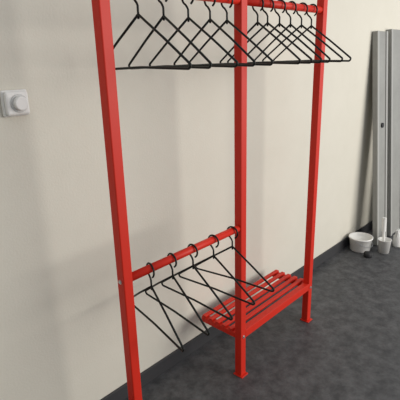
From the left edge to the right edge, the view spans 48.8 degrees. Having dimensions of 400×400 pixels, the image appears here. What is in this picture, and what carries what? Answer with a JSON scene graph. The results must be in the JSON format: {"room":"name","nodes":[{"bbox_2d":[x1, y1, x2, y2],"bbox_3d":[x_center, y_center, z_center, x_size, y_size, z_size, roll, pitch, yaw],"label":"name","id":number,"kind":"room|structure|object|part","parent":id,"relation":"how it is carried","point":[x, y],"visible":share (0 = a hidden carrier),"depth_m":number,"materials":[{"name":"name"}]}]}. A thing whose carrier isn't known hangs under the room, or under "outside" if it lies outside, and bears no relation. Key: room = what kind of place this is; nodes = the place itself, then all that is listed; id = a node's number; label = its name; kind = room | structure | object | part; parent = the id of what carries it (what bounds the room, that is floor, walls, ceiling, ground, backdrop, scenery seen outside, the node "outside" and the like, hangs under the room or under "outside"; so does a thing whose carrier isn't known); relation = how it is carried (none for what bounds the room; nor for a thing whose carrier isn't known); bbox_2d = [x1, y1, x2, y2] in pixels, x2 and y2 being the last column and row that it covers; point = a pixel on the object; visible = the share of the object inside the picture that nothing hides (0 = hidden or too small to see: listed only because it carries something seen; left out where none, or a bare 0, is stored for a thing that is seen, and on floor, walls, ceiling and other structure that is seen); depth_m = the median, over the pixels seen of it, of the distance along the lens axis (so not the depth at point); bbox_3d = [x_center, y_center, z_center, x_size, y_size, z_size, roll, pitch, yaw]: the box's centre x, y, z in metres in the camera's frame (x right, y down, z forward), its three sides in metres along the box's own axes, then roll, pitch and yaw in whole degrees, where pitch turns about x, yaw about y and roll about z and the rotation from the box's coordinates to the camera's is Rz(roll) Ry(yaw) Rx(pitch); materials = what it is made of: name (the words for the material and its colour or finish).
{"room":"cloakroom","nodes":[
{"label":"cloakroom","id":0,"kind":"room"},
{"bbox_2d":[0,0,399,399],"bbox_3d":[0.570,-0.672,2.801,0.120,2.850,9.700,14,24,41],"label":"wall","id":1,"kind":"structure","parent":0,"point":[61,336],"depth_m":1.99,"materials":[{"name":"paint"}]},
{"bbox_2d":[0,89,29,116],"bbox_3d":[-0.605,-0.320,1.461,0.052,0.086,0.090,14,24,41],"label":"wall thermostat","id":2,"kind":"object","parent":1,"relation":"attached to","point":[13,102],"visible":1,"depth_m":1.45,"materials":[{"name":"white plastic"}]},
{"bbox_3d":[-0.590,-0.318,1.453,0.019,0.046,0.046,14,24,41],"label":"round knob","id":3,"kind":"part","parent":2,"relation":"part of","materials":[{"name":"white plastic"}]},
{"bbox_2d":[101,220,372,399],"bbox_3d":[0.653,0.564,3.147,0.012,0.080,9.700,14,24,41],"label":"baseboard","id":4,"kind":"structure","parent":1,"relation":"attached to","point":[121,393],"depth_m":2.44,"materials":[{"name":"grey"}]},
{"bbox_2d":[125,229,399,399],"bbox_3d":[2.479,1.119,1.539,5.000,0.100,9.700,14,24,41],"label":"floor","id":5,"kind":"structure","parent":0,"point":[349,349],"depth_m":2.44,"materials":[{"name":"concrete"}]},
{"bbox_2d":[91,0,327,399],"bbox_3d":[0.101,-0.009,2.061,0.278,1.860,1.371,14,24,41],"label":"coat rack","id":6,"kind":"object","parent":5,"relation":"on","point":[240,329],"visible":1,"depth_m":1.87,"materials":[{"name":"red metal"}]},
{"bbox_3d":[-0.270,0.168,1.534,0.040,1.856,0.040,14,24,41],"label":"post","id":7,"kind":"part","parent":6,"relation":"part of","materials":[{"name":"red metal"}]},
{"bbox_2d":[113,0,191,69],"bbox_3d":[-0.195,-0.555,1.411,0.435,0.270,0.009,13,23,38],"label":"hanger","id":8,"kind":"object","parent":6,"relation":"hanging from","point":[138,16],"visible":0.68,"depth_m":1.39,"materials":[{"name":"black metal"}]},
{"bbox_2d":[134,262,184,351],"bbox_3d":[-0.184,0.363,1.687,0.009,0.270,0.435,-13,21,-33],"label":"hanger","id":9,"kind":"object","parent":6,"relation":"hanging from","point":[182,349],"visible":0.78,"depth_m":1.64,"materials":[{"name":"black metal"}]},
{"bbox_2d":[128,0,211,69],"bbox_3d":[-0.120,-0.581,1.486,0.435,0.270,0.009,16,24,43],"label":"hanger","id":10,"kind":"object","parent":6,"relation":"hanging from","point":[163,17],"visible":0.83,"depth_m":1.47,"materials":[{"name":"black metal"}]},
{"bbox_2d":[145,253,209,335],"bbox_3d":[-0.107,0.336,1.764,0.009,0.270,0.435,-16,22,-37],"label":"hanger","id":11,"kind":"object","parent":6,"relation":"hanging from","point":[172,254],"visible":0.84,"depth_m":1.73,"materials":[{"name":"black metal"}]},
{"bbox_3d":[-0.040,0.205,1.801,0.032,0.032,0.629,14,24,41],"label":"rail","id":12,"kind":"part","parent":6,"relation":"part of","materials":[{"name":"red metal"}]},
{"bbox_2d":[149,0,237,67],"bbox_3d":[-0.040,-0.609,1.568,0.435,0.270,0.009,13,23,39],"label":"hanger","id":13,"kind":"object","parent":6,"relation":"hanging from","point":[188,19],"visible":0.8,"depth_m":1.55,"materials":[{"name":"black metal"}]},
{"bbox_2d":[161,244,232,320],"bbox_3d":[-0.028,0.308,1.845,0.435,0.270,0.009,16,24,43],"label":"hanger","id":14,"kind":"object","parent":6,"relation":"hanging from","point":[192,266],"visible":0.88,"depth_m":1.81,"materials":[{"name":"black metal"}]},
{"bbox_2d":[173,0,255,66],"bbox_3d":[0.039,-0.637,1.648,0.009,0.270,0.435,-18,24,-41],"label":"hanger","id":15,"kind":"object","parent":6,"relation":"hanging from","point":[209,20],"visible":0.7,"depth_m":1.62,"materials":[{"name":"black metal"}]},
{"bbox_2d":[178,234,254,304],"bbox_3d":[0.060,0.277,1.934,0.435,0.270,0.009,13,23,38],"label":"hanger","id":16,"kind":"object","parent":6,"relation":"hanging from","point":[213,255],"visible":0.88,"depth_m":1.91,"materials":[{"name":"black metal"}]},
{"bbox_3d":[-0.066,-0.707,1.511,0.032,0.032,0.629,14,24,41],"label":"rail","id":17,"kind":"part","parent":6,"relation":"part of","materials":[{"name":"red metal"}]},
{"bbox_2d":[190,0,273,65],"bbox_3d":[0.105,-0.660,1.716,0.435,0.270,0.009,14,24,41],"label":"hanger","id":18,"kind":"object","parent":6,"relation":"hanging from","point":[226,21],"visible":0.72,"depth_m":1.68,"materials":[{"name":"black metal"}]},
{"bbox_2d":[195,226,274,291],"bbox_3d":[0.148,0.246,2.024,0.435,0.270,0.009,11,22,35],"label":"hanger","id":19,"kind":"object","parent":6,"relation":"hanging from","point":[232,247],"visible":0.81,"depth_m":2.00,"materials":[{"name":"black metal"}]},
{"bbox_3d":[0.183,0.008,1.994,0.040,1.856,0.040,14,24,41],"label":"post","id":20,"kind":"part","parent":6,"relation":"part of","materials":[{"name":"red metal"}]},
{"bbox_3d":[0.210,0.894,2.274,0.058,0.006,0.052,14,24,41],"label":"foot plate","id":21,"kind":"part","parent":6,"relation":"part of","materials":[{"name":"red metal"}]},
{"bbox_2d":[220,0,300,63],"bbox_3d":[0.242,-0.708,1.854,0.435,0.270,0.009,16,24,43],"label":"hanger","id":22,"kind":"object","parent":6,"relation":"hanging from","point":[257,23],"visible":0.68,"depth_m":1.82,"materials":[{"name":"black metal"}]},
{"bbox_2d":[227,0,312,63],"bbox_3d":[0.291,-0.726,1.904,0.435,0.270,0.009,13,23,38],"label":"hanger","id":23,"kind":"object","parent":6,"relation":"hanging from","point":[263,10],"visible":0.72,"depth_m":1.87,"materials":[{"name":"black metal"}]},
{"bbox_3d":[0.434,0.594,2.422,0.014,0.042,0.616,14,24,41],"label":"shelf rail","id":24,"kind":"part","parent":6,"relation":"part of","materials":[{"name":"red metal"}]},
{"bbox_2d":[248,0,321,62],"bbox_3d":[0.354,-0.748,1.967,0.435,0.270,0.009,14,24,41],"label":"hanger","id":25,"kind":"object","parent":6,"relation":"hanging from","point":[279,24],"visible":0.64,"depth_m":1.93,"materials":[{"name":"black metal"}]},
{"bbox_3d":[0.383,-0.865,1.967,0.032,0.032,0.618,14,24,41],"label":"rail","id":26,"kind":"part","parent":6,"relation":"part of","materials":[{"name":"red metal"}]},
{"bbox_2d":[254,1,330,62],"bbox_3d":[0.415,-0.769,2.029,0.009,0.270,0.435,-17,23,-40],"label":"hanger","id":27,"kind":"object","parent":6,"relation":"hanging from","point":[290,25],"visible":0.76,"depth_m":1.99,"materials":[{"name":"black metal"}]},
{"bbox_2d":[262,2,342,61],"bbox_3d":[0.480,-0.792,2.096,0.435,0.270,0.009,13,23,39],"label":"hanger","id":28,"kind":"object","parent":6,"relation":"hanging from","point":[298,14],"visible":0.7,"depth_m":2.06,"materials":[{"name":"black metal"}]},
{"bbox_2d":[273,4,351,61],"bbox_3d":[0.543,-0.814,2.159,0.435,0.270,0.009,14,24,41],"label":"hanger","id":29,"kind":"object","parent":6,"relation":"hanging from","point":[315,5],"visible":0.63,"depth_m":2.12,"materials":[{"name":"black metal"}]},
{"bbox_3d":[0.629,-0.148,2.446,0.040,1.856,0.040,14,24,41],"label":"post","id":30,"kind":"part","parent":6,"relation":"part of","materials":[{"name":"red metal"}]},
{"bbox_2d":[349,232,372,252],"bbox_3d":[1.337,0.357,3.675,0.196,0.116,0.198,14,24,41],"label":"paint bucket","id":31,"kind":"object","parent":5,"relation":"on","point":[360,242],"visible":0.98,"depth_m":3.63,"materials":[{"name":"white plastic"}]},
{"bbox_2d":[363,251,371,257],"bbox_3d":[1.349,0.438,3.546,0.064,0.040,0.064,14,24,41],"label":"tin","id":32,"kind":"object","parent":5,"relation":"on","point":[367,254],"visible":1,"depth_m":3.52,"materials":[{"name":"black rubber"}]},
{"bbox_2d":[372,31,387,244],"bbox_3d":[1.475,-0.471,3.613,0.202,1.716,0.200,14,24,41],"label":"panel","id":33,"kind":"object","parent":5,"relation":"on","point":[379,38],"visible":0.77,"depth_m":3.56,"materials":[{"name":"grey metal"}]},
{"bbox_2d":[378,217,391,253],"bbox_3d":[1.506,0.289,3.586,0.110,0.290,0.110,14,24,41],"label":"toilet brush","id":34,"kind":"object","parent":5,"relation":"on","point":[384,243],"visible":1,"depth_m":3.58,"materials":[{"name":"white plastic"}]},
{"bbox_2d":[387,29,399,235],"bbox_3d":[1.683,-0.551,3.814,0.212,1.735,0.260,14,24,41],"label":"panel","id":35,"kind":"object","parent":5,"relation":"on","point":[393,125],"visible":0.9,"depth_m":3.76,"materials":[{"name":"grey metal"}]},
{"bbox_2d":[393,228,399,247],"bbox_3d":[1.661,0.318,3.707,0.072,0.154,0.086,14,24,41],"label":"spray bottle","id":36,"kind":"object","parent":5,"relation":"on","point":[396,238],"visible":1,"depth_m":3.69,"materials":[{"name":"white plastic"}]},
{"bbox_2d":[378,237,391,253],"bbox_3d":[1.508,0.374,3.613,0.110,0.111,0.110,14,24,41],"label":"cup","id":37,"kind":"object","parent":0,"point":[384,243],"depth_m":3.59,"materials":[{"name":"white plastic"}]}
]}

